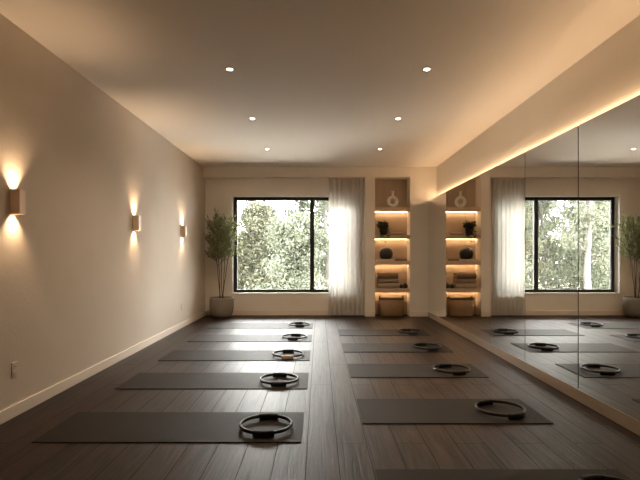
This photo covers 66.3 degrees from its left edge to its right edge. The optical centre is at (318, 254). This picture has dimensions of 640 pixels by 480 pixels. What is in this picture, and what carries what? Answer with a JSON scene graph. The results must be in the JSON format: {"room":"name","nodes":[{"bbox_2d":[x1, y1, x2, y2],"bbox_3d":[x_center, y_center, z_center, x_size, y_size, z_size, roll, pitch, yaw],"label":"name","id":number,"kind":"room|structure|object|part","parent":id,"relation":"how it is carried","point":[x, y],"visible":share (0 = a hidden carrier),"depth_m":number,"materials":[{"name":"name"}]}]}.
{"room":"exercise studio","nodes":[
{"label":"exercise studio","id":0,"kind":"room"},
{"bbox_2d":[0,13,204,410],"bbox_3d":[-2.420,-0.265,3.925,0.200,2.990,12.650,0,0,0],"label":"wall","id":1,"kind":"structure","parent":0,"point":[80,287],"depth_m":4.77,"materials":[{"name":"beige paint"}]},
{"bbox_2d":[12,361,17,378],"bbox_3d":[-2.315,0.875,3.730,0.010,0.120,0.072,0,0,0],"label":"wall socket","id":2,"kind":"object","parent":1,"relation":"attached to","point":[14,364],"visible":1,"depth_m":3.73,"materials":[{"name":"beige plastic"}]},
{"bbox_2d":[10,189,24,214],"bbox_3d":[-2.281,-0.400,3.710,0.075,0.184,0.072,0,0,0],"label":"wall sconce","id":3,"kind":"object","parent":1,"relation":"attached to","point":[17,196],"visible":1,"depth_m":3.67,"materials":[{"name":"brown metal"}]},
{"bbox_2d":[0,311,205,424],"bbox_3d":[-2.313,1.183,3.800,0.014,0.095,12.400,0,0,0],"label":"baseboard","id":4,"kind":"structure","parent":1,"relation":"attached to","point":[32,401],"depth_m":4.72,"materials":[{"name":"beige wood"}]},
{"bbox_2d":[133,216,140,230],"bbox_3d":[-2.281,-0.400,6.140,0.075,0.184,0.072,0,0,0],"label":"wall sconce","id":5,"kind":"object","parent":1,"relation":"attached to","point":[136,219],"visible":1,"depth_m":6.11,"materials":[{"name":"brown metal"}]},
{"bbox_2d":[181,226,186,236],"bbox_3d":[-2.281,-0.400,8.280,0.075,0.184,0.072,0,0,0],"label":"wall sconce","id":6,"kind":"object","parent":1,"relation":"attached to","point":[183,228],"visible":1,"depth_m":8.24,"materials":[{"name":"brown metal"}]},
{"bbox_2d":[0,0,639,166],"bbox_3d":[0.015,-1.850,3.825,5.070,0.180,12.850,0,0,0],"label":"ceiling","id":7,"kind":"structure","parent":0,"point":[324,83],"depth_m":4.55,"materials":[{"name":"paint"}]},
{"bbox_2d":[225,67,234,71],"bbox_3d":[-0.845,-1.756,4.640,0.092,0.007,0.092,0,0,0],"label":"recessed light","id":8,"kind":"object","parent":7,"relation":"in","point":[229,69],"visible":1,"depth_m":4.64,"materials":[{"name":"white ceramic"}]},
{"bbox_2d":[422,67,431,71],"bbox_3d":[1.020,-1.756,4.640,0.092,0.007,0.092,0,0,0],"label":"recessed light","id":9,"kind":"object","parent":7,"relation":"in","point":[426,69],"visible":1,"depth_m":4.64,"materials":[{"name":"white ceramic"}]},
{"bbox_2d":[0,314,639,479],"bbox_3d":[0.015,1.290,3.825,5.070,0.120,12.850,0,0,0],"label":"floor","id":10,"kind":"structure","parent":0,"point":[335,444],"depth_m":3.69,"materials":[{"name":"brown wood"}]},
{"bbox_2d":[31,412,303,442],"bbox_3d":[-1.000,1.226,3.511,1.765,0.006,0.610,0,0,0],"label":"yoga mat","id":11,"kind":"object","parent":10,"relation":"on","point":[81,427],"visible":1,"depth_m":3.45,"materials":[{"name":"grey rubber"}]},
{"bbox_2d":[239,413,292,436],"bbox_3d":[-0.375,1.202,3.470,0.376,0.041,0.394,0,0,0],"label":"ring","id":12,"kind":"object","parent":11,"relation":"on","point":[255,433],"visible":1,"depth_m":3.39,"materials":[{"name":"black plastic"}]},
{"bbox_2d":[115,373,308,388],"bbox_3d":[-0.990,1.226,4.790,1.765,0.006,0.610,0,0,0],"label":"yoga mat","id":13,"kind":"object","parent":10,"relation":"on","point":[140,380],"visible":1,"depth_m":4.74,"materials":[{"name":"grey rubber"}]},
{"bbox_2d":[260,372,298,386],"bbox_3d":[-0.385,1.202,4.740,0.376,0.041,0.394,0,0,-3],"label":"ring","id":14,"kind":"object","parent":13,"relation":"on","point":[279,374],"visible":1,"depth_m":4.69,"materials":[{"name":"black plastic"}]},
{"bbox_2d":[209,296,233,317],"bbox_3d":[-1.925,1.030,9.700,0.476,0.391,0.476,0,0,0],"label":"pot","id":15,"kind":"object","parent":10,"relation":"on","point":[220,306],"depth_m":9.51,"materials":[{"name":"ceramic"}]},
{"bbox_2d":[203,207,248,317],"bbox_3d":[-1.841,0.129,9.697,0.913,2.194,0.717,0,0,-43],"label":"bamboo","id":16,"kind":"object","parent":10,"relation":"on","point":[222,306],"visible":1,"depth_m":9.59,"materials":[{"name":"plant"}]},
{"bbox_3d":[-2.018,0.177,9.671,0.140,1.416,0.021,0,0,-18],"label":"stem","id":17,"kind":"part","parent":16,"relation":"part of","materials":[{"name":"brown plant"}]},
{"bbox_3d":[-1.969,0.248,9.621,0.022,1.276,0.128,0,0,28],"label":"stem","id":18,"kind":"part","parent":16,"relation":"part of","materials":[{"name":"brown plant"}]},
{"bbox_3d":[-1.937,0.108,9.711,0.027,1.556,0.070,0,0,30],"label":"stem","id":19,"kind":"part","parent":16,"relation":"part of","materials":[{"name":"brown plant"}]},
{"bbox_3d":[-1.854,0.137,9.650,0.117,1.496,0.022,0,0,35],"label":"stem","id":20,"kind":"part","parent":16,"relation":"part of","materials":[{"name":"brown plant"}]},
{"bbox_2d":[158,350,310,360],"bbox_3d":[-0.990,1.226,5.991,1.765,0.006,0.610,0,0,0],"label":"yoga mat","id":21,"kind":"object","parent":10,"relation":"on","point":[175,355],"visible":1,"depth_m":5.96,"materials":[{"name":"grey rubber"}]},
{"bbox_2d":[272,349,302,358],"bbox_3d":[-0.378,1.202,5.955,0.376,0.041,0.394,0,0,-2],"label":"ring","id":22,"kind":"object","parent":21,"relation":"on","point":[283,350],"visible":1,"depth_m":5.89,"materials":[{"name":"plastic"}]},
{"bbox_2d":[187,335,311,341],"bbox_3d":[-0.990,1.226,7.235,1.765,0.006,0.610,0,0,0],"label":"yoga mat","id":23,"kind":"object","parent":10,"relation":"on","point":[198,338],"visible":1,"depth_m":7.18,"materials":[{"name":"grey rubber"}]},
{"bbox_2d":[282,333,306,339],"bbox_3d":[-0.362,1.202,7.200,0.376,0.041,0.394,0,0,5],"label":"ring","id":24,"kind":"object","parent":23,"relation":"on","point":[291,334],"visible":1,"depth_m":7.13,"materials":[{"name":"black plastic"}]},
{"bbox_2d":[208,323,312,327],"bbox_3d":[-0.990,1.226,8.505,1.765,0.006,0.610,0,0,0],"label":"yoga mat","id":25,"kind":"object","parent":10,"relation":"on","point":[215,325],"visible":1,"depth_m":8.50,"materials":[{"name":"grey rubber"}]},
{"bbox_2d":[288,322,309,326],"bbox_3d":[-0.340,1.202,8.470,0.376,0.041,0.394,0,0,-6],"label":"ring","id":26,"kind":"object","parent":25,"relation":"on","point":[289,324],"visible":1,"depth_m":8.49,"materials":[{"name":"black plastic"}]},
{"bbox_2d":[338,329,430,335],"bbox_3d":[1.010,1.226,7.750,1.385,0.006,0.610,0,0,0],"label":"yoga mat","id":27,"kind":"object","parent":10,"relation":"on","point":[343,332],"visible":1,"depth_m":7.73,"materials":[{"name":"grey rubber"}]},
{"bbox_2d":[398,328,421,334],"bbox_3d":[1.425,1.202,7.700,0.376,0.041,0.394,0,0,-6],"label":"ring","id":28,"kind":"object","parent":27,"relation":"on","point":[403,329],"visible":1,"depth_m":7.63,"materials":[{"name":"black plastic"}]},
{"bbox_2d":[378,295,404,315],"bbox_3d":[1.475,1.022,9.985,0.510,0.410,0.314,0,0,0],"label":"wicker basket","id":29,"kind":"object","parent":10,"relation":"on","point":[388,306],"visible":1,"depth_m":9.85,"materials":[{"name":"brown wicker"}]},
{"bbox_2d":[342,343,452,351],"bbox_3d":[1.010,1.226,6.490,1.385,0.006,0.610,0,0,0],"label":"yoga mat","id":30,"kind":"object","parent":10,"relation":"on","point":[347,347],"visible":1,"depth_m":6.48,"materials":[{"name":"grey rubber"}]},
{"bbox_2d":[412,342,441,350],"bbox_3d":[1.415,1.202,6.430,0.376,0.041,0.394,0,0,-11],"label":"ring","id":31,"kind":"object","parent":30,"relation":"on","point":[422,343],"visible":1,"depth_m":6.36,"materials":[{"name":"black plastic"}]},
{"bbox_2d":[347,364,488,377],"bbox_3d":[1.010,1.226,5.210,1.385,0.006,0.610,0,0,0],"label":"yoga mat","id":32,"kind":"object","parent":10,"relation":"on","point":[355,370],"visible":1,"depth_m":5.14,"materials":[{"name":"grey rubber"}]},
{"bbox_2d":[434,363,470,374],"bbox_3d":[1.400,1.202,5.160,0.376,0.041,0.394,0,0,-9],"label":"ring","id":33,"kind":"object","parent":32,"relation":"on","point":[441,365],"visible":1,"depth_m":5.11,"materials":[{"name":"black plastic"}]},
{"bbox_2d":[356,399,552,423],"bbox_3d":[1.010,1.226,3.866,1.385,0.006,0.610,0,0,0],"label":"yoga mat","id":34,"kind":"object","parent":10,"relation":"on","point":[372,411],"visible":1,"depth_m":3.81,"materials":[{"name":"grey rubber"}]},
{"bbox_2d":[475,399,525,418],"bbox_3d":[1.415,1.202,3.830,0.376,0.041,0.394,0,0,-20],"label":"ring","id":35,"kind":"object","parent":34,"relation":"on","point":[518,415],"visible":1,"depth_m":3.79,"materials":[{"name":"black plastic"}]},
{"bbox_2d":[375,469,630,479],"bbox_3d":[1.010,1.226,2.495,1.385,0.006,0.610,0,0,0],"label":"yoga mat","id":36,"kind":"object","parent":10,"relation":"on","point":[381,474],"visible":1,"depth_m":2.73,"materials":[{"name":"grey rubber"}]},
{"bbox_2d":[578,474,627,479],"bbox_3d":[1.500,1.202,2.455,0.376,0.041,0.394,0,0,-11],"label":"ring","id":37,"kind":"object","parent":36,"relation":"on","point":[589,476],"visible":1,"depth_m":2.62,"materials":[{"name":"black plastic"}]},
{"bbox_2d":[205,167,435,315],"bbox_3d":[0.015,-0.265,10.025,4.670,2.990,0.450,0,0,0],"label":"wall","id":38,"kind":"structure","parent":0,"point":[421,181],"depth_m":10.00,"materials":[{"name":"beige paint"}]},
{"bbox_2d":[231,195,328,293],"bbox_3d":[-0.507,-0.212,10.110,2.585,2.035,0.240,0,0,0],"label":"window","id":39,"kind":"structure","parent":38,"relation":"in","point":[234,198],"depth_m":10.16,"materials":[{"name":"black metal"}]},
{"bbox_3d":[-0.507,0.789,10.075,2.585,0.032,0.170,0,0,0],"label":"sill","id":40,"kind":"part","parent":39,"relation":"part of","materials":[{"name":"beige wood"}]},
{"bbox_2d":[203,167,364,178],"bbox_3d":[-0.698,-1.660,9.900,3.245,0.200,0.200,0,0,0],"label":"trim","id":41,"kind":"structure","parent":38,"relation":"attached to","point":[208,172],"depth_m":9.80,"materials":[{"name":"beige paint"}]},
{"bbox_2d":[206,311,427,316],"bbox_3d":[-0.058,1.183,9.893,4.496,0.095,0.214,0,0,0],"label":"baseboard","id":42,"kind":"structure","parent":38,"relation":"attached to","point":[367,314],"depth_m":9.99,"materials":[{"name":"beige wood"}]},
{"bbox_2d":[328,178,364,314],"bbox_3d":[0.547,-0.173,9.895,0.745,2.771,0.092,0,0,0],"label":"sheer curtain","id":43,"kind":"object","parent":38,"relation":"hanging from","point":[346,195],"visible":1,"depth_m":9.89,"materials":[{"name":"fabric"}]},
{"bbox_3d":[0.547,-1.546,9.895,0.745,0.027,0.030,0,0,0],"label":"rail","id":44,"kind":"part","parent":43,"relation":"part of","materials":[{"name":"metal"}]},
{"bbox_2d":[375,180,406,313],"bbox_3d":[1.470,-0.165,10.144,0.700,2.789,0.012,0,0,0],"label":"wall niche","id":45,"kind":"object","parent":38,"relation":"attached to","point":[397,221],"depth_m":10.14,"materials":[{"name":"beige paint"}]},
{"bbox_2d":[375,207,409,211],"bbox_3d":[1.470,-0.920,9.970,0.700,0.080,0.333,0,0,0],"label":"niche shelf","id":46,"kind":"object","parent":38,"relation":"attached to","point":[377,209],"visible":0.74,"depth_m":9.80,"materials":[{"name":"brown wood"}]},
{"bbox_2d":[387,191,397,206],"bbox_3d":[1.490,-1.126,9.930,0.240,0.332,0.100,0,0,0],"label":"ring vase","id":47,"kind":"object","parent":46,"relation":"on","point":[392,196],"visible":0.92,"depth_m":9.90,"materials":[{"name":"white ceramic"}]},
{"bbox_2d":[375,261,409,264],"bbox_3d":[1.470,0.160,9.970,0.700,0.080,0.333,0,0,0],"label":"niche shelf","id":48,"kind":"object","parent":38,"relation":"attached to","point":[376,262],"visible":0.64,"depth_m":9.80,"materials":[{"name":"brown wood"}]},
{"bbox_2d":[376,259,393,260],"bbox_3d":[1.340,0.102,9.960,0.340,0.036,0.240,0,0,0],"label":"book","id":49,"kind":"object","parent":48,"relation":"on","point":[376,259],"visible":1,"depth_m":9.84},
{"bbox_2d":[380,247,392,258],"bbox_3d":[1.365,-0.035,9.965,0.268,0.236,0.268,0,0,0],"label":"round vase","id":50,"kind":"object","parent":49,"relation":"on","point":[385,253],"visible":0.96,"depth_m":9.87,"materials":[{"name":"black ceramic"}]},
{"bbox_2d":[375,288,409,291],"bbox_3d":[1.470,0.715,9.970,0.700,0.080,0.333,0,0,0],"label":"niche shelf","id":51,"kind":"object","parent":38,"relation":"attached to","point":[376,289],"visible":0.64,"depth_m":9.80,"materials":[{"name":"brown wood"}]},
{"bbox_2d":[377,283,398,287],"bbox_3d":[1.400,0.620,9.960,0.420,0.108,0.260,0,0,0],"label":"folded blanket","id":52,"kind":"object","parent":51,"relation":"on","point":[379,285],"visible":0.94,"depth_m":9.84,"materials":[{"name":"beige fabric"}]},
{"bbox_2d":[377,278,398,282],"bbox_3d":[1.400,0.521,9.960,0.410,0.088,0.255,0,0,-1],"label":"folded blanket","id":53,"kind":"object","parent":52,"relation":"on","point":[378,280],"visible":0.97,"depth_m":9.84,"materials":[{"name":"beige fabric"}]},
{"bbox_2d":[377,273,397,278],"bbox_3d":[1.395,0.420,9.960,0.400,0.112,0.250,0,0,1],"label":"folded blanket","id":54,"kind":"object","parent":53,"relation":"on","point":[380,275],"visible":1,"depth_m":9.85,"materials":[{"name":"brown fabric"}]},
{"bbox_2d":[375,235,409,238],"bbox_3d":[1.470,-0.360,9.970,0.700,0.080,0.333,0,0,0],"label":"niche shelf","id":55,"kind":"object","parent":38,"relation":"attached to","point":[376,236],"visible":0.74,"depth_m":9.80,"materials":[{"name":"brown wood"}]},
{"bbox_2d":[376,220,390,242],"bbox_3d":[1.295,-0.476,9.898,0.290,0.492,0.324,0,0,0],"label":"trailing plant","id":56,"kind":"object","parent":55,"relation":"on","point":[383,226],"visible":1,"depth_m":9.86,"materials":[{"name":"green plant"}]},
{"bbox_2d":[428,312,639,435],"bbox_3d":[2.184,1.180,3.718,0.016,0.100,12.136,0,0,0],"label":"baseboard","id":57,"kind":"structure","parent":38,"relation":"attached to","point":[613,414],"depth_m":4.45,"materials":[{"name":"wood"}]},
{"bbox_2d":[436,15,639,195],"bbox_3d":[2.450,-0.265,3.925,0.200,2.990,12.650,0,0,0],"label":"ceiling soffit","id":58,"kind":"structure","parent":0,"point":[607,77],"depth_m":4.77,"materials":[{"name":"beige paint"}]},
{"bbox_2d":[428,191,446,320],"bbox_3d":[2.183,0.020,9.084,0.006,2.220,1.424,0,0,0],"label":"mirror panel","id":59,"kind":"object","parent":58,"relation":"attached to","point":[437,206],"visible":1,"depth_m":9.02,"materials":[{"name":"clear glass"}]},
{"bbox_2d":[447,182,464,329],"bbox_3d":[2.183,0.020,7.840,0.006,2.220,1.056,0,0,0],"label":"mirror panel","id":60,"kind":"object","parent":58,"relation":"attached to","point":[456,195],"visible":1,"depth_m":7.77,"materials":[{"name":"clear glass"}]},
{"bbox_2d":[465,170,489,342],"bbox_3d":[2.183,0.020,6.780,0.006,2.220,1.056,0,0,0],"label":"mirror panel","id":61,"kind":"object","parent":58,"relation":"attached to","point":[477,189],"visible":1,"depth_m":6.74,"materials":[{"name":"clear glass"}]},
{"bbox_2d":[490,152,524,361],"bbox_3d":[2.183,0.020,5.718,0.006,2.220,1.059,0,0,0],"label":"mirror panel","id":62,"kind":"object","parent":58,"relation":"attached to","point":[507,179],"visible":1,"depth_m":5.64,"materials":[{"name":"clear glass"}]},
{"bbox_2d":[525,126,578,388],"bbox_3d":[2.183,0.020,4.654,0.006,2.220,1.054,0,0,0],"label":"mirror panel","id":63,"kind":"object","parent":58,"relation":"attached to","point":[552,166],"visible":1,"depth_m":4.55,"materials":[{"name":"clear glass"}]},
{"bbox_2d":[579,95,639,420],"bbox_3d":[2.183,0.020,3.587,0.006,2.220,1.051,0,0,0],"label":"mirror panel","id":64,"kind":"object","parent":58,"relation":"attached to","point":[609,142],"visible":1,"depth_m":3.64,"materials":[{"name":"silver glass"}]},
{"label":"outside","id":65,"kind":"structure","parent":0,"visible":0},
{"bbox_3d":[0.000,1.980,51.950,80.000,0.300,76.100,0,0,0],"label":"ground","id":66,"kind":"structure","parent":65,"visible":0},
{"bbox_2d":[238,201,278,288],"bbox_3d":[-2.410,-0.229,17.164,2.336,4.144,2.584,0,0,8],"label":"tree","id":67,"kind":"object","parent":66,"relation":"on","point":[256,213],"visible":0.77,"depth_m":16.75,"materials":[{"name":"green plant"}]},
{"bbox_2d":[238,202,283,282],"bbox_3d":[-2.633,-0.375,23.320,3.426,4.428,3.334,0,0,-43],"label":"tree","id":68,"kind":"object","parent":66,"relation":"on","point":[273,206],"visible":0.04,"depth_m":22.64,"materials":[{"name":"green plant"}]},
{"bbox_2d":[238,236,328,288],"bbox_3d":[-3.528,0.486,26.509,18.434,3.515,1.960,0,0,0],"label":"hedge","id":69,"kind":"object","parent":66,"relation":"on","point":[328,236],"visible":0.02,"depth_m":26.23,"materials":[{"name":"green plant"}]},
{"bbox_2d":[244,206,328,288],"bbox_3d":[-1.007,0.102,14.608,2.591,3.493,3.166,0,0,-4],"label":"tree","id":70,"kind":"object","parent":66,"relation":"on","point":[289,239],"visible":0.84,"depth_m":14.07,"materials":[{"name":"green plant"}]},
{"bbox_2d":[267,201,328,287],"bbox_3d":[-0.909,-1.210,20.074,2.845,6.087,3.128,0,0,13],"label":"tree","id":71,"kind":"object","parent":66,"relation":"on","point":[301,204],"visible":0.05,"depth_m":20.04,"materials":[{"name":"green plant"}]},
{"bbox_2d":[287,201,328,288],"bbox_3d":[0.531,-1.701,17.499,3.056,7.065,2.989,0,0,30],"label":"tree","id":72,"kind":"object","parent":66,"relation":"on","point":[322,207],"visible":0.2,"depth_m":17.26,"materials":[{"name":"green plant"}]}
]}

